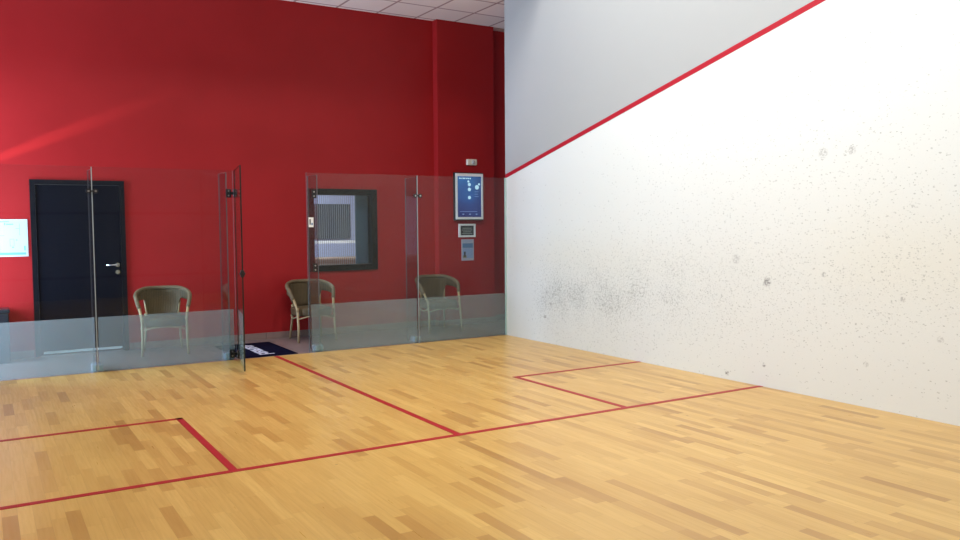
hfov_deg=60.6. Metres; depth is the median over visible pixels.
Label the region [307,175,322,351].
glass fin
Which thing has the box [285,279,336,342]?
wicker armchair
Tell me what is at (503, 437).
floor
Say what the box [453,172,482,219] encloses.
wall screen
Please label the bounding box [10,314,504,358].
baseboard
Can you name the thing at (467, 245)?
poster
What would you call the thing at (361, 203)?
panel
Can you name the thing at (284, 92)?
wall
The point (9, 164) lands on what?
glass screen
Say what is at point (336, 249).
wall
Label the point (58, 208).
door
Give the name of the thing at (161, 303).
wicker armchair
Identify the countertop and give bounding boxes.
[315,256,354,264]
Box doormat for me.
[215,342,297,358]
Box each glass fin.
[86,169,102,371]
[218,172,233,359]
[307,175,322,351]
[405,177,421,342]
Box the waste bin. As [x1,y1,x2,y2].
[0,307,10,363]
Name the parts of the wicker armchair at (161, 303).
leg, leg, backrest, seat, leg, leg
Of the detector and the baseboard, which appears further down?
the baseboard
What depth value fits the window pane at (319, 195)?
11.61 m
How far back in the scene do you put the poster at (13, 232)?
9.39 m
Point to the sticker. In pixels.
(311, 223)
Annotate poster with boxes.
[0,219,28,256]
[461,239,473,260]
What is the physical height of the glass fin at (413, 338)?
2.112 m
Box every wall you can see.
[0,0,504,356]
[314,195,354,256]
[504,0,959,425]
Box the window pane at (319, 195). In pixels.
[315,195,355,264]
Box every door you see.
[29,179,128,357]
[226,165,245,370]
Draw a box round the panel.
[355,196,367,263]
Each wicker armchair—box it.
[133,285,191,356]
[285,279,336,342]
[415,274,462,333]
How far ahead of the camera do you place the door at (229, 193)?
9.13 m
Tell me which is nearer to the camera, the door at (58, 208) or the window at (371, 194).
the door at (58, 208)
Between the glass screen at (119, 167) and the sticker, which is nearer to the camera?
the glass screen at (119, 167)
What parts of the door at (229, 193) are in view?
pane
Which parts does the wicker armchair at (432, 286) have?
leg, leg, backrest, seat, leg, leg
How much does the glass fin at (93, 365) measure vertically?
2.112 m
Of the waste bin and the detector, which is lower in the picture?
the waste bin
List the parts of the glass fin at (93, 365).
pane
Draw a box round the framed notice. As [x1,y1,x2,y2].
[458,224,475,236]
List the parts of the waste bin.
bin lid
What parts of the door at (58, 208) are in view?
handle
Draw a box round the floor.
[0,319,959,539]
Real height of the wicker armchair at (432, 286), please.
0.792 m
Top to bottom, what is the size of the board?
0.680 m
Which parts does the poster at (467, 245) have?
printed panel, printed panel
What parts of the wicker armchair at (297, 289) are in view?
leg, leg, backrest, seat, leg, leg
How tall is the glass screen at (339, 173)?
2.126 m
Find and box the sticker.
[308,217,313,226]
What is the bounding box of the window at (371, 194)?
[307,188,377,271]
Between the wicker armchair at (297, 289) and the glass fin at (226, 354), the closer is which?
the glass fin at (226, 354)
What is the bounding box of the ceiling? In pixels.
[285,0,503,31]
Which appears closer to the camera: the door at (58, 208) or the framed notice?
the door at (58, 208)
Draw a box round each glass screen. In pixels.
[9,164,97,371]
[92,167,236,349]
[306,173,418,352]
[417,176,506,334]
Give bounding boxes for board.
[314,204,349,238]
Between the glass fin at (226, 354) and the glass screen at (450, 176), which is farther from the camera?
the glass screen at (450, 176)
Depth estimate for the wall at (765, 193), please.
7.59 m
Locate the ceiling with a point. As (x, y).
(490, 13)
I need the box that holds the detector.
[466,159,476,164]
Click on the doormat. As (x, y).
(259, 349)

